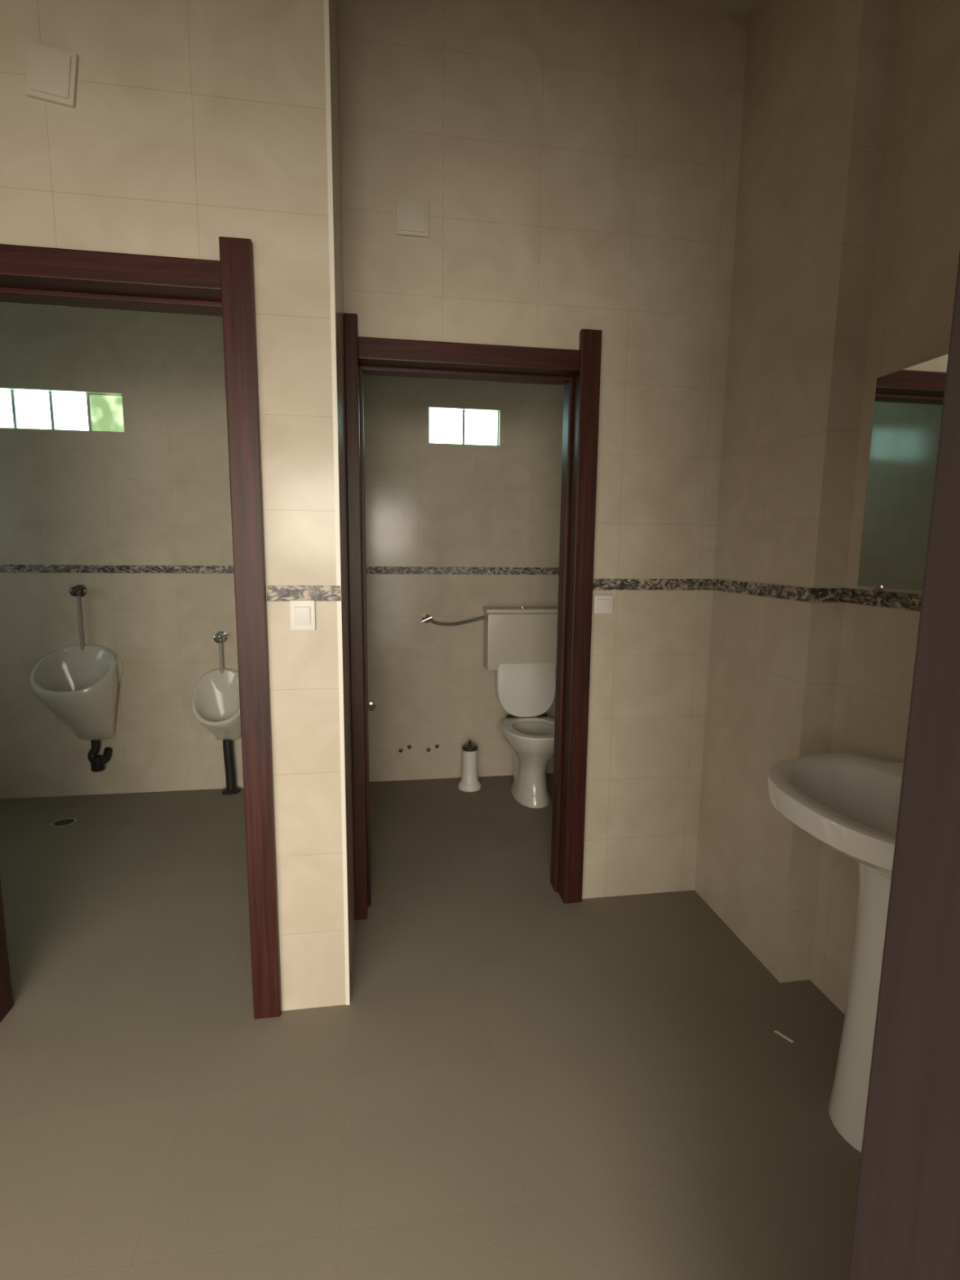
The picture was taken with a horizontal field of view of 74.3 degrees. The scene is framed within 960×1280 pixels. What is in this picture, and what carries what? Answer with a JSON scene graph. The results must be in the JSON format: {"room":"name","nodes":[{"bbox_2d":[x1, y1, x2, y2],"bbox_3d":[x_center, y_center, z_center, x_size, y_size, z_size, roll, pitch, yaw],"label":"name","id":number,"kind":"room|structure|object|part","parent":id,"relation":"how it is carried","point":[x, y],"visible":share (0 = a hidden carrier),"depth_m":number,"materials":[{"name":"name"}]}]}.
{"room":"public restroom","nodes":[
{"label":"public restroom","id":0,"kind":"room"},
{"bbox_2d":[0,0,351,1010],"bbox_3d":[-1.703,-0.463,1.593,2.642,3.230,0.130,-1,8,-9],"label":"wall","id":1,"kind":"structure","parent":0,"point":[192,124],"depth_m":1.60,"materials":[{"name":"beige tile"}]},
{"bbox_2d":[25,40,78,108],"bbox_3d":[-1.014,-1.339,1.502,0.119,0.127,0.017,-1,8,-9],"label":"junction cover","id":2,"kind":"object","parent":1,"relation":"attached to","point":[51,75],"visible":1,"depth_m":1.50,"materials":[{"name":"beige plastic"}]},
{"bbox_3d":[-1.013,-1.338,1.496,0.084,0.092,0.005,7,7,-10],"label":"lid","id":3,"kind":"part","parent":2,"relation":"part of","materials":[{"name":"beige plastic"}]},
{"bbox_2d":[0,236,281,1022],"bbox_3d":[-1.044,0.054,1.765,0.895,2.170,0.165,-1,8,-9],"label":"door frame","id":4,"kind":"structure","parent":1,"relation":"in","point":[224,287],"depth_m":1.68,"materials":[{"name":"brown wood"}]},
{"bbox_3d":[-1.445,0.059,1.702,0.082,2.170,0.165,-1,8,-9],"label":"post","id":5,"kind":"part","parent":4,"relation":"part of","materials":[{"name":"brown wood"}]},
{"bbox_3d":[-0.646,0.050,1.828,0.090,2.170,0.165,-1,8,-9],"label":"post","id":6,"kind":"part","parent":4,"relation":"part of","materials":[{"name":"brown wood"}]},
{"bbox_2d":[289,600,315,631],"bbox_3d":[-0.494,-0.068,1.767,0.068,0.085,0.020,-1,8,-9],"label":"light switch","id":7,"kind":"object","parent":1,"relation":"attached to","point":[302,612],"visible":1,"depth_m":1.76,"materials":[{"name":"white plastic"}]},
{"bbox_2d":[266,586,341,600],"bbox_3d":[-0.490,-0.130,1.767,0.200,0.042,0.006,-1,8,-9],"label":"trim","id":8,"kind":"structure","parent":1,"relation":"attached to","point":[273,593],"depth_m":1.76,"materials":[{"name":"tile"}]},
{"bbox_2d":[324,0,350,1004],"bbox_3d":[-0.394,-0.470,1.738,0.012,3.230,0.013,-1,8,-9],"label":"strip","id":9,"kind":"object","parent":1,"relation":"attached to","point":[326,20],"visible":1,"depth_m":1.73,"materials":[{"name":"beige"}]},
{"bbox_2d":[0,302,564,799],"bbox_3d":[-1.087,-0.750,3.636,4.500,3.230,0.200,-1,8,-9],"label":"wall","id":10,"kind":"structure","parent":0,"point":[156,491],"depth_m":3.54,"materials":[{"name":"beige tile"}]},
{"bbox_2d":[0,390,124,431],"bbox_3d":[-2.518,-1.202,3.329,1.274,0.195,0.106,-1,8,-9],"label":"window","id":11,"kind":"structure","parent":10,"relation":"in","point":[18,409],"depth_m":3.33,"materials":[{"name":"grey"}]},
{"bbox_2d":[29,584,123,772],"bbox_3d":[-2.145,0.225,3.359,0.400,1.018,0.311,-1,8,-9],"label":"urinal","id":12,"kind":"object","parent":10,"relation":"attached to","point":[78,683],"visible":1,"depth_m":3.40,"materials":[{"name":"beige ceramic"}]},
{"bbox_2d":[29,648,117,740],"bbox_3d":[-2.145,0.310,3.366,0.400,0.518,0.300,-1,8,-9],"label":"bowl","id":13,"kind":"object","parent":12,"relation":"on","point":[79,686],"depth_m":3.38,"materials":[{"name":"beige ceramic"}]},
{"bbox_3d":[-2.133,-0.264,3.362,0.069,0.044,0.018,0,8,-5],"label":"lever","id":14,"kind":"part","parent":12,"relation":"part of","materials":[{"name":"grey metal"}]},
{"bbox_3d":[-2.165,0.184,3.480,0.376,0.326,0.034,-1,8,-9],"label":"plate","id":15,"kind":"part","parent":12,"relation":"part of","materials":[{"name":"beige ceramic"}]},
{"bbox_2d":[0,564,234,573],"bbox_3d":[-2.057,-0.385,3.431,2.512,0.042,0.006,-1,8,-9],"label":"trim","id":16,"kind":"structure","parent":10,"relation":"attached to","point":[3,568],"depth_m":3.44,"materials":[{"name":"tile"}]},
{"bbox_2d":[191,631,240,795],"bbox_3d":[-1.447,0.424,3.534,0.290,0.928,0.220,-1,8,-9],"label":"urinal","id":17,"kind":"object","parent":10,"relation":"attached to","point":[215,700],"visible":0.94,"depth_m":3.58,"materials":[{"name":"beige ceramic"}]},
{"bbox_2d":[191,667,240,740],"bbox_3d":[-1.446,0.380,3.528,0.290,0.418,0.220,-1,8,-9],"label":"bowl","id":18,"kind":"object","parent":17,"relation":"on","point":[215,700],"depth_m":3.57,"materials":[{"name":"beige ceramic"}]},
{"bbox_3d":[-1.429,-0.016,3.510,0.069,0.044,0.018,0,8,-5],"label":"lever","id":19,"kind":"part","parent":17,"relation":"part of","materials":[{"name":"silver metal"}]},
{"bbox_3d":[-1.460,0.288,3.608,0.273,0.256,0.034,-1,8,-9],"label":"plate","id":20,"kind":"part","parent":17,"relation":"part of","materials":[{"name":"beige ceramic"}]},
{"bbox_2d":[368,702,376,711],"bbox_3d":[-0.644,0.400,3.740,0.065,0.052,0.060,-1,8,-9],"label":"valve","id":21,"kind":"object","parent":10,"relation":"attached to","point":[371,706],"visible":0.86,"depth_m":3.72,"materials":[{"name":"silver metal"}]},
{"bbox_2d":[398,744,411,752],"bbox_3d":[-0.454,0.658,3.837,0.078,0.045,0.004,-1,8,-9],"label":"fixing hole","id":22,"kind":"object","parent":10,"relation":"attached to","point":[409,746],"visible":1,"depth_m":3.83,"materials":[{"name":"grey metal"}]},
{"bbox_2d":[421,614,432,622],"bbox_3d":[-0.313,-0.122,3.717,0.065,0.052,0.060,-1,8,-9],"label":"valve","id":23,"kind":"object","parent":10,"relation":"attached to","point":[425,618],"visible":0.99,"depth_m":3.70,"materials":[{"name":"silver metal"}]},
{"bbox_2d":[426,744,439,751],"bbox_3d":[-0.288,0.658,3.863,0.078,0.045,0.004,-1,8,-9],"label":"fixing hole","id":24,"kind":"object","parent":10,"relation":"attached to","point":[437,746],"visible":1,"depth_m":3.86,"materials":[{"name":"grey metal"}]},
{"bbox_2d":[365,566,559,574],"bbox_3d":[-0.091,-0.409,3.741,1.208,0.042,0.006,-1,8,-9],"label":"trim","id":25,"kind":"structure","parent":10,"relation":"attached to","point":[369,570],"depth_m":3.74,"materials":[{"name":"tile"}]},
{"bbox_2d":[428,408,498,445],"bbox_3d":[-0.103,-1.233,3.709,0.424,0.195,0.106,-1,8,-9],"label":"window","id":26,"kind":"structure","parent":10,"relation":"in","point":[445,426],"depth_m":3.66,"materials":[{"name":"grey"}]},
{"bbox_2d":[331,0,355,974],"bbox_3d":[-0.611,-0.614,2.720,0.130,3.230,1.777,-1,8,-9],"label":"wall","id":27,"kind":"structure","parent":0,"point":[334,2],"depth_m":2.01,"materials":[{"name":"beige tile"}]},
{"bbox_2d":[0,773,861,1279],"bbox_3d":[-0.711,1.358,0.764,4.700,0.120,6.630,-1,8,-9],"label":"floor","id":28,"kind":"structure","parent":0,"point":[515,1081],"depth_m":1.70,"materials":[{"name":"stone"}]},
{"bbox_2d":[51,817,76,827],"bbox_3d":[-2.115,0.928,3.225,0.110,0.004,0.110,-1,8,-9],"label":"floor drain","id":29,"kind":"object","parent":28,"relation":"on","point":[64,822],"visible":1,"depth_m":3.22,"materials":[{"name":"silver metal"}]},
{"bbox_2d":[457,740,481,791],"bbox_3d":[-0.060,0.732,3.738,0.140,0.288,0.140,-1,8,-9],"label":"toilet brush","id":30,"kind":"object","parent":28,"relation":"on","point":[469,782],"visible":1,"depth_m":3.70,"materials":[{"name":"white plastic"}]},
{"bbox_2d":[430,606,557,808],"bbox_3d":[0.124,0.365,3.566,0.770,1.068,0.618,-1,8,-9],"label":"toilet","id":31,"kind":"object","parent":28,"relation":"on","point":[520,642],"visible":0.89,"depth_m":3.68,"materials":[{"name":"beige ceramic"}]},
{"bbox_3d":[0.251,-0.177,3.736,0.454,0.025,0.172,-1,8,-9],"label":"cistern lid","id":32,"kind":"part","parent":31,"relation":"part of","materials":[{"name":"white ceramic"}]},
{"bbox_3d":[0.273,0.234,3.721,0.356,0.430,0.028,-1,1,-9],"label":"lid","id":33,"kind":"part","parent":31,"relation":"part of","materials":[{"name":"white plastic"}]},
{"bbox_3d":[0.300,0.699,3.584,0.356,0.405,0.485,-1,8,-9],"label":"bowl","id":34,"kind":"part","parent":31,"relation":"part of","materials":[{"name":"beige ceramic"}]},
{"bbox_3d":[0.305,0.490,3.537,0.368,0.018,0.469,-1,8,-9],"label":"seat","id":35,"kind":"part","parent":31,"relation":"part of","materials":[{"name":"white plastic"}]},
{"bbox_2d":[773,1030,794,1042],"bbox_3d":[0.886,1.155,1.849,0.009,0.005,0.056,-6,10,-37],"label":"paper scrap","id":36,"kind":"object","parent":28,"relation":"on","point":[775,1031],"visible":1,"depth_m":1.85,"materials":[{"name":"beige paper"}]},
{"bbox_2d":[766,752,903,1152],"bbox_3d":[0.937,0.731,1.488,0.476,0.950,0.640,-1,8,-9],"label":"washbasin","id":37,"kind":"object","parent":28,"relation":"on","point":[849,802],"visible":0.44,"depth_m":1.51,"materials":[{"name":"white ceramic"}]},
{"bbox_2d":[766,752,903,879],"bbox_3d":[0.940,0.452,1.448,0.476,0.193,0.640,-1,8,-9],"label":"basin","id":38,"kind":"object","parent":37,"relation":"in","point":[849,802],"depth_m":1.58,"materials":[{"name":"white ceramic"}]},
{"bbox_2d":[337,0,748,898],"bbox_3d":[0.214,-0.555,2.373,1.390,3.230,0.130,-1,8,-9],"label":"wall","id":39,"kind":"structure","parent":0,"point":[575,163],"depth_m":2.20,"materials":[{"name":"beige tile"}]},
{"bbox_2d":[396,198,428,237],"bbox_3d":[-0.224,-1.402,2.106,0.105,0.110,0.017,-1,8,-9],"label":"junction cover","id":40,"kind":"object","parent":39,"relation":"attached to","point":[412,215],"visible":1,"depth_m":2.10,"materials":[{"name":"beige plastic"}]},
{"bbox_3d":[-0.223,-1.402,2.100,0.084,0.088,0.005,-1,8,-9],"label":"lid","id":41,"kind":"part","parent":40,"relation":"part of","materials":[{"name":"beige plastic"}]},
{"bbox_2d":[343,312,601,919],"bbox_3d":[-0.034,-0.027,2.402,0.894,2.170,0.165,-1,8,-9],"label":"door frame","id":42,"kind":"structure","parent":39,"relation":"in","point":[579,371],"depth_m":2.32,"materials":[{"name":"brown wood"}]},
{"bbox_3d":[-0.447,-0.021,2.337,0.057,2.170,0.165,-1,8,-9],"label":"post","id":43,"kind":"part","parent":42,"relation":"part of","materials":[{"name":"brown wood"}]},
{"bbox_3d":[0.365,-0.032,2.465,0.087,2.170,0.165,-1,8,-9],"label":"post","id":44,"kind":"part","parent":42,"relation":"part of","materials":[{"name":"brown wood"}]},
{"bbox_2d":[592,595,613,613],"bbox_3d":[0.467,-0.134,2.398,0.075,0.070,0.020,-1,8,-9],"label":"light switch","id":45,"kind":"object","parent":39,"relation":"attached to","point":[602,604],"visible":1,"depth_m":2.39,"materials":[{"name":"white plastic"}]},
{"bbox_2d":[592,578,713,590],"bbox_3d":[0.664,-0.213,2.426,0.492,0.042,0.006,-1,8,-9],"label":"trim","id":46,"kind":"structure","parent":39,"relation":"attached to","point":[598,584],"depth_m":2.42,"materials":[{"name":"tile"}]},
{"bbox_2d":[645,0,759,16],"bbox_3d":[-0.835,-2.102,1.281,4.700,0.120,4.600,-1,8,-9],"label":"ceiling","id":47,"kind":"structure","parent":0,"point":[744,7],"depth_m":2.14,"materials":[{"name":"beige paint"}]},
{"bbox_2d":[694,0,899,982],"bbox_3d":[0.912,-0.616,2.844,0.500,3.230,2.008,-1,8,-9],"label":"wall","id":48,"kind":"structure","parent":0,"point":[817,90],"depth_m":2.02,"materials":[{"name":"beige tile"}]},
{"bbox_2d":[712,578,812,602],"bbox_3d":[0.951,-0.175,2.183,0.006,0.042,0.578,-1,8,-9],"label":"trim","id":49,"kind":"structure","parent":48,"relation":"attached to","point":[791,593],"depth_m":2.13,"materials":[{"name":"tile"}]},
{"bbox_2d":[810,588,845,602],"bbox_3d":[1.049,-0.135,1.908,0.112,0.042,0.006,-1,8,-9],"label":"trim","id":50,"kind":"structure","parent":48,"relation":"attached to","point":[818,595],"depth_m":1.90,"materials":[{"name":"tile"}]},
{"bbox_2d":[809,0,959,1014],"bbox_3d":[1.384,-0.318,0.799,0.210,3.230,2.222,-1,8,-9],"label":"wall","id":51,"kind":"structure","parent":0,"point":[918,245],"depth_m":1.71,"materials":[{"name":"beige tile"}]},
{"bbox_2d":[844,588,921,611],"bbox_3d":[1.276,0.022,0.831,0.006,0.042,2.222,-1,8,-9],"label":"trim","id":52,"kind":"structure","parent":51,"relation":"attached to","point":[879,598],"depth_m":1.76,"materials":[{"name":"tile"}]},
{"bbox_2d":[857,354,948,591],"bbox_3d":[1.126,-0.376,1.447,0.095,0.553,0.545,-1,8,-9],"label":"wall mirror","id":53,"kind":"object","parent":51,"relation":"attached to","point":[908,402],"visible":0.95,"depth_m":1.59,"materials":[{"name":"mirror glass"},{"name":"silver"}]},
{"bbox_3d":[-0.479,-0.126,-0.667,4.350,3.230,0.120,-1,8,-9],"label":"wall","id":54,"kind":"structure","parent":0,"visible":0},
{"bbox_2d":[847,249,959,1279],"bbox_3d":[0.446,0.349,0.106,0.042,2.072,0.930,-1,8,-9],"label":"door","id":55,"kind":"structure","parent":54,"relation":"in","point":[906,1225],"depth_m":0.51,"materials":[{"name":"brown wood"}]}
]}

